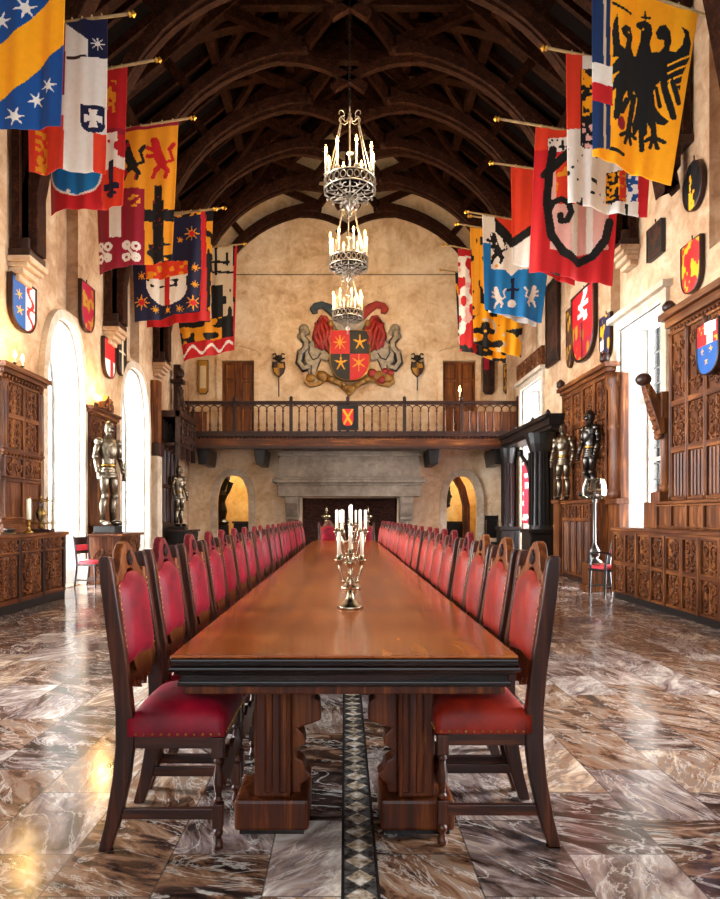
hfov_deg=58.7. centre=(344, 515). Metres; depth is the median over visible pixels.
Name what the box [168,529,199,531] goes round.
countertop
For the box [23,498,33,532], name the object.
candlestick
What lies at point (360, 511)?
candle
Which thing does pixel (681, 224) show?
wall
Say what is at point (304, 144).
roof truss
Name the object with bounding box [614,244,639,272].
stone corbel
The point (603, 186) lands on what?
banner
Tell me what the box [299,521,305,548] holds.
dining chair
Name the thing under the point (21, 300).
shield
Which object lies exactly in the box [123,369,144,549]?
window
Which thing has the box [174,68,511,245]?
roof truss
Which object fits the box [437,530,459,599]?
dining chair
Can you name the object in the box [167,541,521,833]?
dining table
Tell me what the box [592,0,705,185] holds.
banner
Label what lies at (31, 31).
banner
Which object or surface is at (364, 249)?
candle
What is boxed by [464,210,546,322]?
banner
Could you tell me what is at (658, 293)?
trim
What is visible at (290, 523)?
dining chair
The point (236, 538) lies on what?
dining chair
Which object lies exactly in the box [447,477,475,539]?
wall
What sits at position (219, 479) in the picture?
trim
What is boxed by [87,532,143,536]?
countertop
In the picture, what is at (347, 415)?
panel
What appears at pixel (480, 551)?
dining chair
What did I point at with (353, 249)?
candle
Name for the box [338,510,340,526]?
candle
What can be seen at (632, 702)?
floor
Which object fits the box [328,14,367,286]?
chandelier
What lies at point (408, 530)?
dining chair
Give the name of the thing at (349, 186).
chandelier
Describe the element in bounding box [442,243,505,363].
banner
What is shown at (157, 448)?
pilaster
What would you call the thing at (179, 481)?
suit
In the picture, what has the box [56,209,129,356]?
trim
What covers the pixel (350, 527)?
candle
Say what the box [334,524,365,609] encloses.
candelabrum
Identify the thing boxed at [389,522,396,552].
dining chair
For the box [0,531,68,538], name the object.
countertop
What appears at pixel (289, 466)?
hood
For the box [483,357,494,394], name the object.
wall plaque
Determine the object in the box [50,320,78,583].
window
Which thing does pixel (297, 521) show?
dining chair
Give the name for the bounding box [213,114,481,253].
roof truss
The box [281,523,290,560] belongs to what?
dining chair
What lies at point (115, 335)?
stone corbel
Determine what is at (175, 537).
console
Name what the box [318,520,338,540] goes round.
dining chair
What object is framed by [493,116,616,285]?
banner
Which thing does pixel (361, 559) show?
candle cup
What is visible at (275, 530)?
dining chair
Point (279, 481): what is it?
mantel shelf
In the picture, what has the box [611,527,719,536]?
countertop
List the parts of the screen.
carved panel, carved panel, carved panel, carved panel, carved panel, carved panel, carved panel, carved panel, carved panel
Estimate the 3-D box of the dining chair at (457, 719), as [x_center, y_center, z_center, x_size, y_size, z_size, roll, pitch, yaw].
[0.617,0.723,2.805,0.513,1.222,0.491,0,0,0]
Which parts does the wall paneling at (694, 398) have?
drawer, drawer, carved panel, carved panel, carved panel, rail, rail, cornice, drawer, rail, rail, rail, rail, carved panel, carved panel, carved panel, drawer, carved panel, carved panel, carved panel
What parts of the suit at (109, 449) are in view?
arm, leg, leg, arm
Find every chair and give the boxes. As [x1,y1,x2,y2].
[72,536,99,587]
[98,541,242,851]
[143,537,254,788]
[177,534,249,702]
[199,531,250,695]
[214,530,239,607]
[230,528,249,598]
[241,527,258,590]
[250,526,266,583]
[258,525,271,577]
[265,524,277,573]
[271,524,282,568]
[276,523,287,564]
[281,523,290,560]
[283,522,291,557]
[286,522,294,556]
[289,522,296,554]
[292,521,299,552]
[295,521,301,550]
[297,521,302,548]
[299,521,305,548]
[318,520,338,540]
[354,521,374,540]
[378,521,383,543]
[380,521,385,544]
[382,521,387,545]
[384,522,390,548]
[386,522,393,550]
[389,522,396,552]
[391,523,398,553]
[393,523,402,556]
[397,523,405,558]
[399,524,408,560]
[401,524,411,563]
[405,525,417,567]
[410,526,424,573]
[418,526,431,577]
[423,527,438,582]
[429,529,449,589]
[431,541,560,846]
[434,537,520,790]
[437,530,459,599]
[450,532,476,609]
[462,534,495,749]
[485,515,498,544]
[588,539,612,596]
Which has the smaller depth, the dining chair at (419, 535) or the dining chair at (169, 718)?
the dining chair at (169, 718)
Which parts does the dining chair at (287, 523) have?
leg, backrest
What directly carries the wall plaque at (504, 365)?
attached to the wall at (270, 310)
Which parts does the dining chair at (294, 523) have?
backrest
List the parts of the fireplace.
hood cornice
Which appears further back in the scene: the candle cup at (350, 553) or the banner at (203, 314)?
the banner at (203, 314)
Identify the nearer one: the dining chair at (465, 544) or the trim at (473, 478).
the dining chair at (465, 544)
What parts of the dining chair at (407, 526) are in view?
backrest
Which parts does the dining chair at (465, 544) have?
leg, backrest, leg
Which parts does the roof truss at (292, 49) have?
post, wall post, arch moulding, arch moulding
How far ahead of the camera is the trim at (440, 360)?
20.94 m
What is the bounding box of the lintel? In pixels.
[516,345,544,381]
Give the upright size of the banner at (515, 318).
2.764 m
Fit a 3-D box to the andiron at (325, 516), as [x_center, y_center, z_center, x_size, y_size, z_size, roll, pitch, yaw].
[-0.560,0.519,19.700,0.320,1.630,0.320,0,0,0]
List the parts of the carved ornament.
knob, arm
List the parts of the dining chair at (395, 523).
backrest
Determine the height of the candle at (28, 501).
0.310 m
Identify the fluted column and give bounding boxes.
[495,448,520,548]
[520,432,556,555]
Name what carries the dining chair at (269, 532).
on the floor
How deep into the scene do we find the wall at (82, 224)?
12.27 m
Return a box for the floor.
[0,576,719,898]
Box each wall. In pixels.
[0,126,188,587]
[189,133,505,541]
[225,476,247,534]
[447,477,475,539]
[506,0,719,528]
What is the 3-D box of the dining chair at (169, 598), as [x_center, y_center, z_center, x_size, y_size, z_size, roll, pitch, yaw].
[-0.731,0.723,3.346,0.513,1.222,0.491,0,0,1]
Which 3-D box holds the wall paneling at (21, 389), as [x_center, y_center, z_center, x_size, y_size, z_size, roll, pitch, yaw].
[-4.900,-0.951,9.580,0.400,2.420,1.400,0,0,0]
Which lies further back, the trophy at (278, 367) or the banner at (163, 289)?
the trophy at (278, 367)
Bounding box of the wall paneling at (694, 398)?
[655,277,719,530]
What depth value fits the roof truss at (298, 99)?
15.31 m
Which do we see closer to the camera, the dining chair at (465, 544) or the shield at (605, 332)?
the dining chair at (465, 544)
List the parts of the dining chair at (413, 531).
backrest, leg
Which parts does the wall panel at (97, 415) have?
carved panel, carved panel, rail, cornice, carved panel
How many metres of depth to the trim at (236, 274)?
20.98 m
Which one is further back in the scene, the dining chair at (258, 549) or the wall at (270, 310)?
the wall at (270, 310)
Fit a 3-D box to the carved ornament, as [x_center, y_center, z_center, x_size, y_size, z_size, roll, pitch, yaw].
[4.769,-1.293,16.768,0.176,0.906,0.570,0,0,-34]
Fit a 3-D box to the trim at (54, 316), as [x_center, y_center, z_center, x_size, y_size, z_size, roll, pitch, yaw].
[-5.050,-1.171,11.575,0.220,5.010,1.950,0,0,0]
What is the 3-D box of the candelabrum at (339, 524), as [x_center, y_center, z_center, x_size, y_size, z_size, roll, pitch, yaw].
[0.060,0.216,7.411,0.284,0.675,0.274,0,0,0]
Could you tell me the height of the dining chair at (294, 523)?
1.222 m
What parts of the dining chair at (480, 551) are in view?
leg, backrest, leg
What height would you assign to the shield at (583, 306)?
1.669 m
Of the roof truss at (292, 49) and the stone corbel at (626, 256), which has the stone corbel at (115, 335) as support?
the roof truss at (292, 49)
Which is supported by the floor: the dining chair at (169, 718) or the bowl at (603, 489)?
the dining chair at (169, 718)
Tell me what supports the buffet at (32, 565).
on the floor
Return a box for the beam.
[499,409,564,449]
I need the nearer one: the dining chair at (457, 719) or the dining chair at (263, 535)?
the dining chair at (457, 719)
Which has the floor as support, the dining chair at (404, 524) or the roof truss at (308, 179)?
the dining chair at (404, 524)
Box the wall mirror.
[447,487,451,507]
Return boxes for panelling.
[514,452,516,525]
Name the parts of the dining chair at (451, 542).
leg, backrest, leg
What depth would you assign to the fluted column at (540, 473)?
15.66 m
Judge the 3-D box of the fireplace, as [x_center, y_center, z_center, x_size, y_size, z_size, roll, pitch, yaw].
[0.150,-0.336,20.940,4.800,3.380,2.120,0,0,0]
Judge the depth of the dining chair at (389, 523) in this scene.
11.69 m
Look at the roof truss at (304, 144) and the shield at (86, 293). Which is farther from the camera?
the roof truss at (304, 144)
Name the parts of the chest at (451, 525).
lid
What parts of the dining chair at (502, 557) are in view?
frame, leg, backrest, rail, leg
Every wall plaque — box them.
[198,360,208,394]
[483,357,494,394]
[503,364,506,393]
[646,217,665,263]
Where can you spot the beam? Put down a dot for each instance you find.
(547, 422)
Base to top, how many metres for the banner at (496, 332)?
3.443 m
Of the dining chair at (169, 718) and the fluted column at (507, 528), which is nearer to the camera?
the dining chair at (169, 718)
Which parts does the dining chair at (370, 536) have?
backrest, leg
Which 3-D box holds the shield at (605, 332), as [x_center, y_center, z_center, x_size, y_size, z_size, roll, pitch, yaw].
[5.244,-3.622,12.834,0.081,0.960,0.547,0,0,0]
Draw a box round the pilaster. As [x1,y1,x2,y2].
[151,380,163,547]
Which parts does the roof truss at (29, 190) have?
post, wall post, post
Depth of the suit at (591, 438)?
12.71 m
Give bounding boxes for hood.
[277,456,420,476]
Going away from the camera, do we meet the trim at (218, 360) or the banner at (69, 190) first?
the banner at (69, 190)
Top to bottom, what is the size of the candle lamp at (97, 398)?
0.280 m
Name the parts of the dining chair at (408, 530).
backrest, leg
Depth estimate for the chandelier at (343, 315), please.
16.93 m
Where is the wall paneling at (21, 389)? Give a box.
[0,360,51,532]
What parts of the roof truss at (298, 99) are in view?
arch moulding, king post, arch moulding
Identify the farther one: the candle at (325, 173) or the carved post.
the carved post
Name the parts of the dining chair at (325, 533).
leg, backrest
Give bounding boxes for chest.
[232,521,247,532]
[447,521,461,537]
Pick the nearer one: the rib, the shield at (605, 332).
the shield at (605, 332)
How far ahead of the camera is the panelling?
19.72 m
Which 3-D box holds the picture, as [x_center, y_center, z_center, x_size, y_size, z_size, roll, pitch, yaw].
[5.239,-4.877,16.131,0.091,2.150,0.938,0,0,0]
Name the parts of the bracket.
knob, curled arm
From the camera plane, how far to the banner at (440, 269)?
18.58 m
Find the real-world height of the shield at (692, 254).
0.871 m
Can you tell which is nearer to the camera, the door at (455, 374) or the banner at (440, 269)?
the banner at (440, 269)
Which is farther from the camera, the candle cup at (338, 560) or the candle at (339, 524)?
the candle at (339, 524)
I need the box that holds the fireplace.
[272,451,426,545]
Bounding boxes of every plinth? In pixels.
[92,526,123,533]
[169,526,187,529]
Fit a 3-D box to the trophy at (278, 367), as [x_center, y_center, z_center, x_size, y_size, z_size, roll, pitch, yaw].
[-2.149,-4.599,20.910,0.440,1.419,0.160,0,0,0]
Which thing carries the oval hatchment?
attached to the wall at (681, 224)
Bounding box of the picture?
[545,278,559,368]
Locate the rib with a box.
[453,477,469,537]
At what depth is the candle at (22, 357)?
9.65 m
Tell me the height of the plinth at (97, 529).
0.150 m
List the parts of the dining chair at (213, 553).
leg, backrest, rail, leg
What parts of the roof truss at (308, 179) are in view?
arch moulding, arch moulding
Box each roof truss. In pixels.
[8,0,693,267]
[93,0,638,248]
[103,0,565,332]
[145,12,556,201]
[153,21,530,365]
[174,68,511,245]
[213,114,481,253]
[703,0,719,88]
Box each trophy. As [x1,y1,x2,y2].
[272,353,285,396]
[410,353,423,390]
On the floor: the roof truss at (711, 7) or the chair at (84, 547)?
the chair at (84, 547)
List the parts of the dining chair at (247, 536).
leg, backrest, leg, rail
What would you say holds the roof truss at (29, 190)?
on the stone corbel at (27, 269)
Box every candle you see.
[13,351,16,363]
[20,354,24,367]
[26,498,30,519]
[323,146,326,176]
[328,232,330,255]
[333,510,338,535]
[335,136,339,168]
[337,228,340,251]
[337,532,340,554]
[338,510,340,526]
[339,289,341,307]
[339,510,345,535]
[347,505,354,529]
[349,524,351,548]
[352,226,355,250]
[353,510,357,527]
[354,134,358,166]
[357,510,363,535]
[360,532,362,554]
[363,231,366,253]
[363,508,368,535]
[369,141,373,173]
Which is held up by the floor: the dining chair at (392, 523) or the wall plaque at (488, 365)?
the dining chair at (392, 523)
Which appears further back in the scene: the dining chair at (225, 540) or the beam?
the beam
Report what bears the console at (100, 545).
on the floor
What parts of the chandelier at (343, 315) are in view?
chain, stem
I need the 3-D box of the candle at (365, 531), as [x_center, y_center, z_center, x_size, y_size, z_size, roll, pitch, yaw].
[0.160,0.051,4.884,0.056,0.210,0.056,0,0,0]
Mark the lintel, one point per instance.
(537, 357)
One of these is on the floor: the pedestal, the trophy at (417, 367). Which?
the pedestal
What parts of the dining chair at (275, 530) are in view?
leg, backrest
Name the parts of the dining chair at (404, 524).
backrest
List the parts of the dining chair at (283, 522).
backrest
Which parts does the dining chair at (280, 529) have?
leg, backrest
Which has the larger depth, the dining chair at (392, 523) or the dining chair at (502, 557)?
the dining chair at (392, 523)
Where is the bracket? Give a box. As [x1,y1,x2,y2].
[635,373,672,527]
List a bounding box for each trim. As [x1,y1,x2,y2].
[38,309,87,584]
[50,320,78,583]
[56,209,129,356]
[116,361,151,548]
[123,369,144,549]
[209,343,265,430]
[210,469,255,536]
[236,274,454,274]
[431,343,480,430]
[440,470,483,540]
[514,364,545,549]
[606,279,672,390]
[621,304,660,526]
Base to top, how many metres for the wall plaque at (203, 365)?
1.126 m
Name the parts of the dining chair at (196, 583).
leg, backrest, rail, leg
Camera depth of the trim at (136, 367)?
16.20 m
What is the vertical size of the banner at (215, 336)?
3.167 m
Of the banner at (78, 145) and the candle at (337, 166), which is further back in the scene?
the candle at (337, 166)
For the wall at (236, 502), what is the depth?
24.20 m
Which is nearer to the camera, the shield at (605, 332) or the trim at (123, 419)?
the shield at (605, 332)
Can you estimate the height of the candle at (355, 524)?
0.210 m
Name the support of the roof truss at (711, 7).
attached to the ceiling
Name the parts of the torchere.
stem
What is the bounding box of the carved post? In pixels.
[218,476,233,534]
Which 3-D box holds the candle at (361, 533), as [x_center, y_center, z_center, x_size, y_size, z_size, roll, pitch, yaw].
[0.103,0.173,3.830,0.021,0.168,0.020,0,0,0]
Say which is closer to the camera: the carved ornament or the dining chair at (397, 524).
the dining chair at (397, 524)
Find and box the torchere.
[579,479,609,591]
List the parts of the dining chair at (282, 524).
backrest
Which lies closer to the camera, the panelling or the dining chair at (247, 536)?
the dining chair at (247, 536)
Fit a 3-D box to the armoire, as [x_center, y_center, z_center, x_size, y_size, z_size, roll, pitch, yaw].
[5.014,-0.926,13.488,0.669,4.520,3.253,0,0,0]
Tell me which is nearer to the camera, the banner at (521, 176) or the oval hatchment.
the oval hatchment
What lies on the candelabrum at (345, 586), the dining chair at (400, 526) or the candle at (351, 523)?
the candle at (351, 523)
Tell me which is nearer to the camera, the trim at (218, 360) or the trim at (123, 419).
the trim at (123, 419)
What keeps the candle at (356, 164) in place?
on the chandelier at (349, 186)
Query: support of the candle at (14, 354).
on the candle lamp at (14, 353)
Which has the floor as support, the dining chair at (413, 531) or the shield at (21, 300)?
the dining chair at (413, 531)
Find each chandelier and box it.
[323,0,375,216]
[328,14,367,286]
[332,66,362,333]
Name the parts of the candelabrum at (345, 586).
arm, arm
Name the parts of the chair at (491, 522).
backrest, rail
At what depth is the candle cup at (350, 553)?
3.82 m
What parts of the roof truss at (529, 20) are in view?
arch moulding, arch moulding, wall post, post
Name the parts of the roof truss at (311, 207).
arch moulding, arch moulding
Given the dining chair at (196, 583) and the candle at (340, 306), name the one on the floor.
the dining chair at (196, 583)
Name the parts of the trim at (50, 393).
pane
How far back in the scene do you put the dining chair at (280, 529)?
9.06 m
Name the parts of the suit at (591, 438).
arm, leg, leg, arm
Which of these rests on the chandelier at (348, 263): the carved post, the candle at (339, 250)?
the candle at (339, 250)
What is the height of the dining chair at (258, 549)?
1.222 m
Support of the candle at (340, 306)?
on the chandelier at (343, 315)
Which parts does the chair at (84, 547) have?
leg, rail, backrest, seat frame, leg, seat, leg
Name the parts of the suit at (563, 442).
arm, leg, leg, arm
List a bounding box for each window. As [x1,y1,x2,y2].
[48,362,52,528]
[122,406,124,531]
[523,379,540,528]
[648,323,660,501]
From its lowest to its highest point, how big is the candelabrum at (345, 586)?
0.646 m
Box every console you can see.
[87,532,143,584]
[168,529,199,545]
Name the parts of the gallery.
solid panel, post, post, post, beam moulding, handrail, rail, post, post, solid panel, post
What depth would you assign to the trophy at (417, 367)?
20.86 m
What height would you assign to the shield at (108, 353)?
0.911 m
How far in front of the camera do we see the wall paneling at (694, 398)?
8.91 m
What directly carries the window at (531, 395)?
attached to the wall at (681, 224)
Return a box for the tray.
[0,529,19,533]
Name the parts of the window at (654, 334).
pane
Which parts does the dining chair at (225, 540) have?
leg, backrest, rail, leg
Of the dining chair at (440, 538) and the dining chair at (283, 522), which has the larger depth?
the dining chair at (283, 522)
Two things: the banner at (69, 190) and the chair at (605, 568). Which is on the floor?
the chair at (605, 568)
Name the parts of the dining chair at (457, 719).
leg, seat, rail, leg, frame, backrest, rail, leg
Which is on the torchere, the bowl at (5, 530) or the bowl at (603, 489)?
the bowl at (603, 489)
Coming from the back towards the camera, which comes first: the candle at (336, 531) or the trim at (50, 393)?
the trim at (50, 393)
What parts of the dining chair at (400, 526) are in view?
backrest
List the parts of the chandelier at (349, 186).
suspension rod, suspension rod, chain, stem, suspension rod, suspension rod, suspension rod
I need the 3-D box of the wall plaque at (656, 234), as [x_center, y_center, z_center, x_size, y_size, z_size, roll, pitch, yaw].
[5.250,-4.676,10.797,0.091,0.652,0.509,0,0,0]
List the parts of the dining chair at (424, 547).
backrest, leg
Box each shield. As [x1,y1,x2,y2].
[7,271,36,333]
[78,278,94,332]
[101,335,115,378]
[116,338,126,375]
[599,311,612,355]
[680,233,704,293]
[695,315,719,374]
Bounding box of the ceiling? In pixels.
[107,0,591,217]
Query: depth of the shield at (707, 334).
8.26 m
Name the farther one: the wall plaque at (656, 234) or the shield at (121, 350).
the shield at (121, 350)
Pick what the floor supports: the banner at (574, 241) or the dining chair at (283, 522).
the dining chair at (283, 522)
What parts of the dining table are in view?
trestle leg, edge moulding, apron rail, trestle leg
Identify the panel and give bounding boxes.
[86,395,121,543]
[337,405,358,429]
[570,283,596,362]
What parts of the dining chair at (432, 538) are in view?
leg, backrest, leg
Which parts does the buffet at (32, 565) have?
door, frieze panel, door, frieze panel, door, frieze panel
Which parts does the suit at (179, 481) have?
arm, leg, leg, arm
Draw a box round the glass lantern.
[29,495,53,532]
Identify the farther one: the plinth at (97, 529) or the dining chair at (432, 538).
the plinth at (97, 529)
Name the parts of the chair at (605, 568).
leg, seat frame, arm, seat, leg, arm, leg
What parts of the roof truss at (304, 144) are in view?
post, wall post, arch moulding, arch moulding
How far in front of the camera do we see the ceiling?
15.66 m
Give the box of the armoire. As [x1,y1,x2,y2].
[556,352,629,583]
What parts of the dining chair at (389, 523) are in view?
backrest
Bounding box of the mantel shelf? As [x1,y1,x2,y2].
[272,477,426,485]
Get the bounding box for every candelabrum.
[333,505,368,589]
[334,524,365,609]
[338,506,358,563]
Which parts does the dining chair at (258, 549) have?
leg, backrest, leg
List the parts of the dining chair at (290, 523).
backrest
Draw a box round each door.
[222,362,253,430]
[443,362,474,430]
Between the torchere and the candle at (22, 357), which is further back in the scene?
the torchere
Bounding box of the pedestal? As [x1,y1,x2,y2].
[551,500,568,575]
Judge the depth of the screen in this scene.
18.12 m
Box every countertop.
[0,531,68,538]
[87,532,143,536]
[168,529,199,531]
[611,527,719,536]
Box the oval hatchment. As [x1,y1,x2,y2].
[682,155,706,211]
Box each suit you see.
[92,420,125,525]
[171,465,188,526]
[550,423,575,499]
[577,409,601,496]
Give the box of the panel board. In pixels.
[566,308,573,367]
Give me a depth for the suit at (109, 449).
12.50 m
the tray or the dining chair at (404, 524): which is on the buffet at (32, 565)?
the tray
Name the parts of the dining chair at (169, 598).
leg, backrest, rail, frame, leg, seat, leg, leg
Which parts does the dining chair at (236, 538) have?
leg, backrest, leg, rail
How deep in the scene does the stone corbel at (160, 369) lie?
17.05 m
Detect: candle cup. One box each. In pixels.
[334,555,343,564]
[346,549,354,557]
[357,555,365,564]
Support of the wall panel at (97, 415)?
attached to the wall at (82, 224)
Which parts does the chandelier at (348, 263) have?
suspension rod, chain, suspension rod, stem, suspension rod, suspension rod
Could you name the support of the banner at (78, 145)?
attached to the wall at (82, 224)
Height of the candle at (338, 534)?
0.168 m
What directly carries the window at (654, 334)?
in the wall at (681, 224)
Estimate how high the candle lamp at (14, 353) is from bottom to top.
0.280 m
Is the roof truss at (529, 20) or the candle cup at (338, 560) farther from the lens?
the roof truss at (529, 20)
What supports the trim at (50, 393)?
in the wall at (82, 224)
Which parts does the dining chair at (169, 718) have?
leg, backrest, rail, frame, leg, rail, seat, leg, rail, leg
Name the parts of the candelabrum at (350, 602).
arm, stem, arm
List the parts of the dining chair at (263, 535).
leg, backrest, leg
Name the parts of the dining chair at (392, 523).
backrest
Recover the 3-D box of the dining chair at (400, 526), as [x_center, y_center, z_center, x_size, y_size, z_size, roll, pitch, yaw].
[0.624,0.723,9.700,0.513,1.222,0.491,0,0,0]
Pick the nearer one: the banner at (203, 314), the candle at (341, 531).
the candle at (341, 531)
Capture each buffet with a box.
[0,531,68,615]
[611,527,719,628]
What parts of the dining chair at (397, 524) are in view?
backrest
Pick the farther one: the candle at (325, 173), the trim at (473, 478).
the trim at (473, 478)
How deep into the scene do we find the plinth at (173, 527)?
18.05 m
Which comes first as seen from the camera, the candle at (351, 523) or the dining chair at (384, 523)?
the candle at (351, 523)
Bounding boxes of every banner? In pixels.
[0,0,64,129]
[28,10,135,175]
[51,56,161,215]
[97,115,195,274]
[133,207,217,321]
[147,206,226,327]
[179,242,246,361]
[439,268,459,343]
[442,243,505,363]
[455,222,522,357]
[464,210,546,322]
[467,214,536,326]
[488,160,574,285]
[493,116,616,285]
[540,44,648,217]
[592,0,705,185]
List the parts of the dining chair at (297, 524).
backrest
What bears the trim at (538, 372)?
attached to the wall at (681, 224)
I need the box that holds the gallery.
[185,396,518,467]
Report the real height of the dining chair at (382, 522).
1.222 m
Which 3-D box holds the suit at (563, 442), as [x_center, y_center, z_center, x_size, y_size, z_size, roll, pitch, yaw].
[4.839,-1.200,14.200,0.345,1.711,0.577,0,0,-43]
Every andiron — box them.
[321,506,330,521]
[363,506,372,522]
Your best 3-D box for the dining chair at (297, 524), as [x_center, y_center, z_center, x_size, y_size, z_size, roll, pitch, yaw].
[-0.723,0.723,12.631,0.513,1.222,0.491,0,0,1]
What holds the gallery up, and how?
attached to the wall at (270, 310)
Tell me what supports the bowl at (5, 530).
on the tray
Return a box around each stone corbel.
[7,255,47,287]
[102,326,127,347]
[152,362,170,378]
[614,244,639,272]
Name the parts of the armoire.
carved panel, carved panel, carved panel, carved panel, rail, carved panel, rail, carved panel, carved panel, rail, carved panel, carved panel, carved panel, rail, rail, carved panel, carved panel, rail, cornice, carved panel, rail, carved panel, carved panel, carved panel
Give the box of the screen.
[162,364,195,543]
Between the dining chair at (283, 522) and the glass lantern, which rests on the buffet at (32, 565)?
the glass lantern
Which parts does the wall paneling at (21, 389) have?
carved panel, carved panel, carved panel, carved panel, rail, rail, rail, rail, rail, rail, rail, cornice, carved panel, carved panel, carved panel, carved panel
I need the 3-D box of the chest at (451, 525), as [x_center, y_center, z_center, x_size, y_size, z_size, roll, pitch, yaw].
[3.700,0.774,23.600,1.400,1.120,0.600,0,0,0]
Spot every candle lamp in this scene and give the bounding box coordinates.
[13,351,24,367]
[94,394,101,405]
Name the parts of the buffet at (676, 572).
carved panel, carved panel, rail, rail, rail, carved panel, carved panel, carved panel, carved panel, rail, rail, rail, carved panel, carved panel, rail, carved panel, carved panel, rail, rail, rail, carved panel, carved panel, rail, rail, rail, carved panel, carved panel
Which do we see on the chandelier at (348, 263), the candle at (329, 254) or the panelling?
the candle at (329, 254)
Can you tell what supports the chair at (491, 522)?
on the floor
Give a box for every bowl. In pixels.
[3,529,15,532]
[582,479,606,498]
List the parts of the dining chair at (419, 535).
backrest, leg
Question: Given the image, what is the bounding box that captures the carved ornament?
[517,450,527,473]
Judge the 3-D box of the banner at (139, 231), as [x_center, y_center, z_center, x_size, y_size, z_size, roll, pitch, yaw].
[-3.904,-5.870,11.704,2.400,2.894,0.169,0,0,0]
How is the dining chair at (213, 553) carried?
on the floor
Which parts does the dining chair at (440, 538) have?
leg, backrest, leg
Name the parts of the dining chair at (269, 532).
leg, backrest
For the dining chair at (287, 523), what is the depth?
10.78 m
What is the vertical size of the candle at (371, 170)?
0.535 m
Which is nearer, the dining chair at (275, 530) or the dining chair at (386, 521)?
the dining chair at (275, 530)
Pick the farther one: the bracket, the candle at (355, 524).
the bracket
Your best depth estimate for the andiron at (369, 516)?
19.65 m
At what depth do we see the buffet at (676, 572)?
8.59 m
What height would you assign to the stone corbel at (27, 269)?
0.340 m
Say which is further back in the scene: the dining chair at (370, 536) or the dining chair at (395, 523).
the dining chair at (370, 536)

